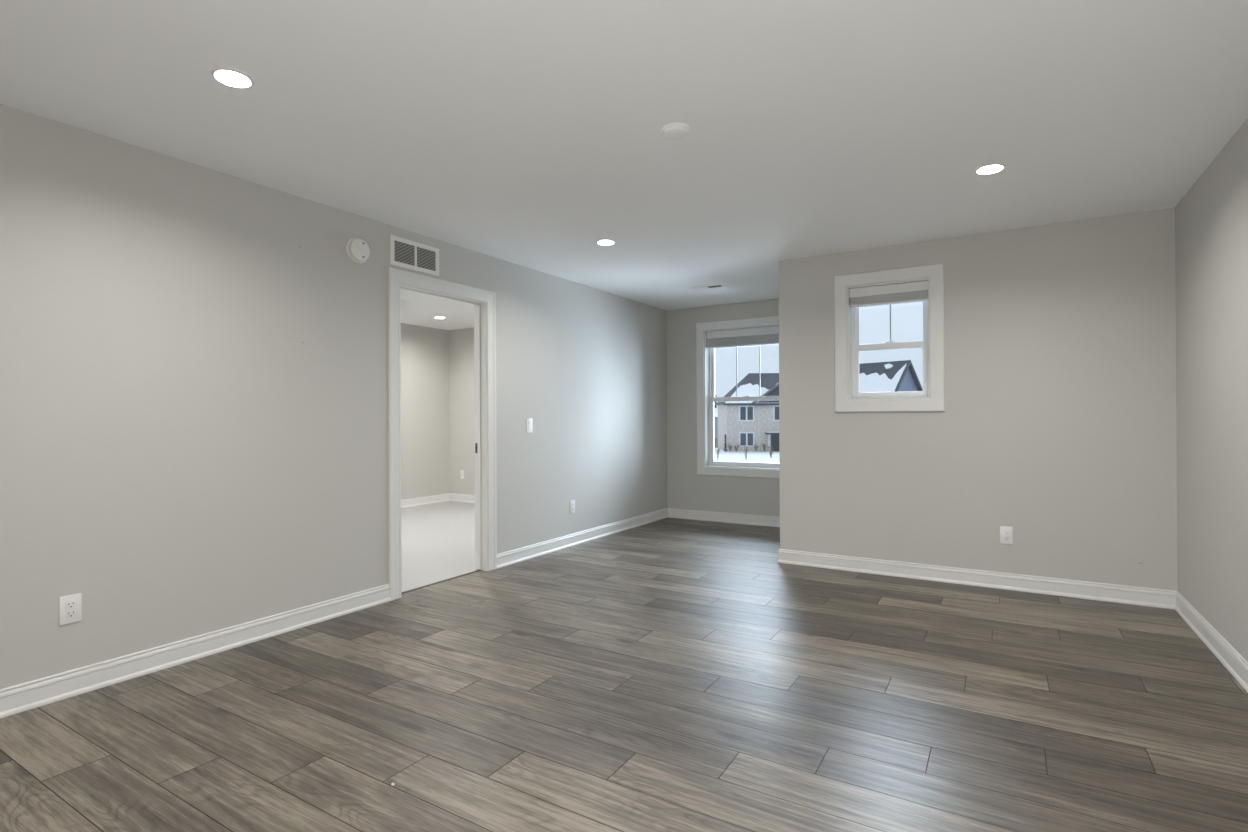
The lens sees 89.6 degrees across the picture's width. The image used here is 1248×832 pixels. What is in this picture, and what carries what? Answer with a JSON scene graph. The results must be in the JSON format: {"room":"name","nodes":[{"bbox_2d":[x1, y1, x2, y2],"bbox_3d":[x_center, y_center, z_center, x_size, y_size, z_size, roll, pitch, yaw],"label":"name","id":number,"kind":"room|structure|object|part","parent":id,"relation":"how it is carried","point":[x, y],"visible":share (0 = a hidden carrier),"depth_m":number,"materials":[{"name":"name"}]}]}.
{"room":"empty living room","nodes":[
{"label":"empty living room","id":0,"kind":"room"},
{"bbox_2d":[0,104,666,688],"bbox_3d":[-1.964,-0.025,3.467,0.120,2.440,9.329,0,0,31],"label":"wall","id":1,"kind":"structure","parent":0,"point":[176,458],"depth_m":3.19,"materials":[{"name":"paint"}]},
{"bbox_2d":[59,593,81,624],"bbox_3d":[-2.361,0.824,2.680,0.009,0.120,0.075,0,0,31],"label":"power outlet","id":2,"kind":"object","parent":1,"relation":"attached to","point":[70,606],"visible":1,"depth_m":2.68,"materials":[{"name":"white plastic"}]},
{"bbox_2d":[66,600,75,617],"bbox_3d":[-2.360,0.824,2.679,0.004,0.068,0.033,0,0,31],"label":"receptacle","id":3,"kind":"object","parent":2,"relation":"attached to","point":[70,604],"depth_m":2.68,"materials":[{"name":"white plastic"}]},
{"bbox_2d":[0,584,390,717],"bbox_3d":[-2.881,1.141,1.812,0.018,0.109,5.268,0,0,31],"label":"baseboard","id":4,"kind":"structure","parent":1,"relation":"attached to","point":[33,694],"depth_m":3.00,"materials":[{"name":"paint"}]},
{"bbox_2d":[346,237,369,262],"bbox_3d":[-1.630,-1.022,3.868,0.046,0.155,0.155,0,0,31],"label":"smoke detector","id":5,"kind":"object","parent":1,"relation":"attached to","point":[357,249],"visible":1,"depth_m":3.84,"materials":[{"name":"white plastic"}]},
{"bbox_2d":[390,235,438,275],"bbox_3d":[-1.414,-1.084,4.261,0.008,0.192,0.412,0,0,31],"label":"air vent","id":6,"kind":"object","parent":1,"relation":"in","point":[405,253],"visible":1,"depth_m":4.25,"materials":[{"name":"white metal"}]},
{"bbox_2d":[388,267,496,600],"bbox_3d":[-1.321,0.116,4.526,0.158,2.162,0.992,0,0,31],"label":"door frame","id":7,"kind":"structure","parent":1,"relation":"in","point":[485,305],"depth_m":4.83,"materials":[{"name":"paint"}]},
{"bbox_3d":[-1.380,0.115,4.562,0.019,2.160,0.992,0,0,31],"label":"casing","id":8,"kind":"part","parent":7,"relation":"part of","materials":[{"name":"paint"}]},
{"bbox_2d":[526,418,531,432],"bbox_3d":[-0.793,0.080,5.270,0.010,0.120,0.075,0,0,31],"label":"light switch","id":9,"kind":"object","parent":1,"relation":"attached to","point":[528,420],"visible":1,"depth_m":5.26,"materials":[{"name":"white plastic"}]},
{"bbox_2d":[570,500,574,512],"bbox_3d":[-0.473,0.834,5.790,0.009,0.120,0.075,0,0,31],"label":"power outlet","id":10,"kind":"object","parent":1,"relation":"attached to","point":[572,502],"visible":1,"depth_m":5.78,"materials":[{"name":"white plastic"}]},
{"bbox_2d":[401,323,448,499],"bbox_3d":[-3.833,-0.007,6.999,0.200,2.440,4.990,0,0,31],"label":"wall","id":11,"kind":"structure","parent":0,"point":[424,350],"depth_m":8.60,"materials":[{"name":"paint"}]},
{"bbox_2d":[401,493,474,507],"bbox_3d":[-2.344,1.150,6.096,3.270,0.109,4.790,0,0,31],"label":"baseboard","id":12,"kind":"structure","parent":11,"relation":"attached to","point":[410,502],"depth_m":8.74,"materials":[{"name":"paint"}]},
{"bbox_2d":[401,501,478,591],"bbox_3d":[-2.406,1.277,6.134,3.524,0.154,4.990,0,0,31],"label":"floor","id":13,"kind":"structure","parent":0,"point":[438,539],"depth_m":5.98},
{"bbox_2d":[449,328,474,494],"bbox_3d":[-1.081,-0.016,8.189,3.270,2.440,0.100,0,0,31],"label":"wall","id":14,"kind":"structure","parent":0,"point":[461,341],"depth_m":8.87,"materials":[{"name":"paint"}]},
{"bbox_2d":[461,470,464,478],"bbox_3d":[-2.276,0.826,8.851,0.075,0.120,0.009,0,0,31],"label":"power outlet","id":15,"kind":"object","parent":14,"relation":"attached to","point":[462,471],"visible":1,"depth_m":8.84,"materials":[{"name":"white plastic"}]},
{"bbox_2d":[0,517,1247,831],"bbox_3d":[-0.063,1.184,2.384,4.373,0.002,9.209,0,0,31],"label":"floor","id":16,"kind":"structure","parent":0,"point":[668,674],"depth_m":2.49,"materials":[{"name":"brown wood"}]},
{"bbox_2d":[0,0,1247,329],"bbox_3d":[-1.509,-1.310,3.307,8.017,0.175,9.529,0,0,31],"label":"ceiling","id":17,"kind":"structure","parent":0,"point":[526,133],"depth_m":2.60,"materials":[{"name":"white paint"}]},
{"bbox_2d":[211,68,253,87],"bbox_3d":[-1.447,-1.260,2.322,0.137,0.032,0.137,0,0,31],"label":"recessed light","id":18,"kind":"object","parent":17,"relation":"in","point":[227,76],"visible":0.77,"depth_m":2.34,"materials":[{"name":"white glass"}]},
{"bbox_2d":[400,299,409,303],"bbox_3d":[-2.403,-1.225,6.746,0.200,0.018,0.200,0,0,31],"label":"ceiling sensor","id":19,"kind":"object","parent":17,"relation":"attached to","point":[401,301],"visible":0.52,"depth_m":6.73,"materials":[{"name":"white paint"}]},
{"bbox_2d":[596,240,614,244],"bbox_3d":[-0.132,-1.261,4.519,0.137,0.032,0.137,0,0,31],"label":"recessed light","id":20,"kind":"object","parent":17,"relation":"in","point":[600,242],"visible":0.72,"depth_m":4.56,"materials":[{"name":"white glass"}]},
{"bbox_2d":[689,284,724,289],"bbox_3d":[0.807,-1.248,6.090,0.330,0.006,0.110,0,0,31],"label":"ceiling vent","id":21,"kind":"object","parent":17,"relation":"in","point":[718,285],"visible":1,"depth_m":6.08,"materials":[{"name":"white metal"}]},
{"bbox_2d":[975,163,1004,174],"bbox_3d":[1.871,-1.274,3.211,0.137,0.032,0.137,0,0,31],"label":"recessed light","id":22,"kind":"object","parent":17,"relation":"in","point":[991,168],"visible":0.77,"depth_m":3.24,"materials":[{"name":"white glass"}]},
{"bbox_2d":[666,299,779,516],"bbox_3d":[1.386,-0.031,7.007,2.174,2.440,0.200,0,0,31],"label":"wall","id":23,"kind":"structure","parent":0,"point":[686,489],"depth_m":7.25,"materials":[{"name":"paint"}]},
{"bbox_2d":[696,316,779,478],"bbox_3d":[1.367,-0.201,7.008,1.119,1.742,0.218,0,0,31],"label":"window","id":24,"kind":"structure","parent":23,"relation":"in","point":[705,357],"depth_m":7.17,"materials":[{"name":"paint"}]},
{"bbox_3d":[1.397,-0.561,7.062,0.882,0.784,0.025,0,0,31],"label":"sash","id":25,"kind":"part","parent":24,"relation":"part of","materials":[{"name":"plastic"}]},
{"bbox_2d":[706,326,778,348],"bbox_3d":[1.346,-0.874,6.981,0.916,0.190,0.055,0,0,31],"label":"window blind","id":26,"kind":"object","parent":24,"relation":"attached to","point":[760,335],"visible":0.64,"depth_m":6.97,"materials":[{"name":"white fabric"}]},
{"bbox_3d":[1.347,-0.786,6.982,0.908,0.014,0.046,0,0,31],"label":"rail","id":27,"kind":"part","parent":26,"relation":"part of","materials":[{"name":"white plastic"}]},
{"bbox_3d":[1.399,-0.201,7.061,0.918,1.541,0.095,0,0,31],"label":"frame","id":28,"kind":"part","parent":24,"relation":"part of","materials":[{"name":"plastic"}]},
{"bbox_3d":[1.384,0.168,7.034,0.882,0.769,0.028,0,0,31],"label":"sash","id":29,"kind":"part","parent":24,"relation":"part of","materials":[{"name":"plastic"}]},
{"bbox_2d":[778,207,1177,590],"bbox_3d":[2.409,-0.043,4.504,2.573,2.440,0.200,0,0,31],"label":"wall","id":30,"kind":"structure","parent":0,"point":[1057,426],"depth_m":4.24,"materials":[{"name":"paint"}]},
{"bbox_2d":[497,508,1177,608],"bbox_3d":[1.594,1.128,5.051,4.307,0.109,2.929,0,0,31],"label":"baseboard","id":31,"kind":"structure","parent":30,"relation":"attached to","point":[1151,597],"depth_m":4.64,"materials":[{"name":"paint"}]},
{"bbox_2d":[834,263,944,411],"bbox_3d":[2.003,-0.557,4.740,0.754,1.050,0.218,0,0,31],"label":"window","id":32,"kind":"structure","parent":30,"relation":"in","point":[848,398],"depth_m":4.68,"materials":[{"name":"paint"}]},
{"bbox_2d":[849,281,927,307],"bbox_3d":[1.984,-0.910,4.712,0.551,0.140,0.055,0,0,31],"label":"window blind","id":33,"kind":"object","parent":32,"relation":"attached to","point":[910,292],"visible":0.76,"depth_m":4.69,"materials":[{"name":"white fabric"}]},
{"bbox_3d":[1.985,-0.847,4.713,0.543,0.014,0.046,0,0,31],"label":"rail","id":34,"kind":"part","parent":33,"relation":"part of","materials":[{"name":"white plastic"}]},
{"bbox_3d":[2.034,-0.557,4.792,0.553,0.849,0.095,0,0,31],"label":"frame","id":35,"kind":"part","parent":32,"relation":"part of","materials":[{"name":"plastic"}]},
{"bbox_3d":[2.034,-0.736,4.793,0.517,0.457,0.025,0,0,31],"label":"sash","id":36,"kind":"part","parent":32,"relation":"part of","materials":[{"name":"plastic"}]},
{"bbox_3d":[2.020,-0.353,4.766,0.517,0.404,0.028,0,0,31],"label":"sash","id":37,"kind":"part","parent":32,"relation":"part of","materials":[{"name":"plastic"}]},
{"bbox_2d":[1000,526,1012,544],"bbox_3d":[2.599,0.810,4.266,0.075,0.120,0.009,0,0,31],"label":"power outlet","id":38,"kind":"object","parent":30,"relation":"attached to","point":[1006,533],"visible":1,"depth_m":4.26,"materials":[{"name":"white plastic"}]},
{"bbox_2d":[1004,530,1008,540],"bbox_3d":[2.598,0.810,4.265,0.033,0.068,0.004,0,0,31],"label":"receptacle","id":39,"kind":"object","parent":38,"relation":"attached to","point":[1006,532],"depth_m":4.26,"materials":[{"name":"white plastic"}]},
{"bbox_2d":[1175,118,1247,661],"bbox_3d":[1.403,-0.049,0.482,0.120,2.440,7.720,0,0,31],"label":"wall","id":40,"kind":"structure","parent":0,"point":[1211,219],"depth_m":3.10,"materials":[{"name":"paint"}]},
{"bbox_2d":[1175,592,1247,692],"bbox_3d":[1.381,1.117,0.567,0.018,0.109,7.562,0,0,31],"label":"baseboard","id":41,"kind":"structure","parent":40,"relation":"attached to","point":[1227,655],"depth_m":3.10,"materials":[{"name":"paint"}]},
{"label":"outside","id":42,"kind":"structure","parent":0,"visible":0},
{"bbox_2d":[714,448,779,462],"bbox_3d":[53.677,4.028,133.530,260.000,0.198,260.000,0,0,31],"label":"snow ground","id":43,"kind":"structure","parent":42,"point":[728,456],"depth_m":61.40,"materials":[{"name":"white snow"}]},
{"bbox_2d":[714,395,717,440],"bbox_3d":[14.605,0.332,103.499,7.800,7.600,7.800,0,0,0],"label":"house","id":44,"kind":"structure","parent":43,"relation":"on","point":[715,406],"depth_m":100.00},
{"bbox_2d":[714,438,717,447],"bbox_3d":[11.164,3.386,80.071,2.095,1.400,0.160,0,0,0],"label":"fence","id":45,"kind":"object","parent":43,"relation":"on","point":[715,439],"visible":0.18,"depth_m":79.98,"materials":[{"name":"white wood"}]},
{"bbox_2d":[723,434,726,451],"bbox_3d":[11.479,3.052,70.993,0.362,2.018,0.368,0,0,-36],"label":"evergreen shrub","id":46,"kind":"object","parent":43,"relation":"on","point":[724,449],"visible":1,"depth_m":70.93,"materials":[{"name":"green plant"}]},
{"bbox_2d":[715,373,778,451],"bbox_3d":[16.884,-0.554,75.001,11.000,9.200,8.700,0,0,0],"label":"house","id":47,"kind":"structure","parent":43,"relation":"on","point":[748,423],"depth_m":71.99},
{"bbox_3d":[13.657,2.683,71.975,0.635,1.380,0.025,0,0,0],"label":"pane","id":48,"kind":"part","parent":47,"relation":"part of","materials":[{"name":"grey glass"}]},
{"bbox_3d":[13.643,-0.297,71.983,0.635,1.500,0.025,0,0,0],"label":"pane","id":49,"kind":"part","parent":47,"relation":"part of","materials":[{"name":"grey glass"}]},
{"bbox_3d":[14.458,-0.301,71.983,0.635,1.500,0.025,0,0,0],"label":"pane","id":50,"kind":"part","parent":47,"relation":"part of","materials":[{"name":"grey glass"}]},
{"bbox_3d":[14.472,2.679,71.975,0.635,1.380,0.025,0,0,0],"label":"pane","id":51,"kind":"part","parent":47,"relation":"part of","materials":[{"name":"grey glass"}]},
{"bbox_3d":[17.326,3.061,71.977,0.950,1.950,0.070,0,0,0],"label":"door","id":52,"kind":"part","parent":47,"relation":"part of","materials":[{"name":"black wood"}]},
{"bbox_3d":[17.583,-0.315,71.983,0.635,1.500,0.025,0,0,0],"label":"pane","id":53,"kind":"part","parent":47,"relation":"part of","materials":[{"name":"grey glass"}]},
{"bbox_2d":[767,447,773,457],"bbox_3d":[13.819,3.359,59.079,0.687,1.336,0.835,0,0,31],"label":"dry shrub","id":54,"kind":"object","parent":43,"relation":"on","point":[770,451],"visible":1,"depth_m":58.90,"materials":[{"name":"plant"}]},
{"bbox_2d":[859,360,922,392],"bbox_3d":[26.898,-0.914,68.107,8.737,9.790,8.380,0,0,-41],"label":"gabled house","id":55,"kind":"structure","parent":43,"relation":"on","point":[892,376],"depth_m":65.58,"materials":[{"name":"blue"}]}
]}

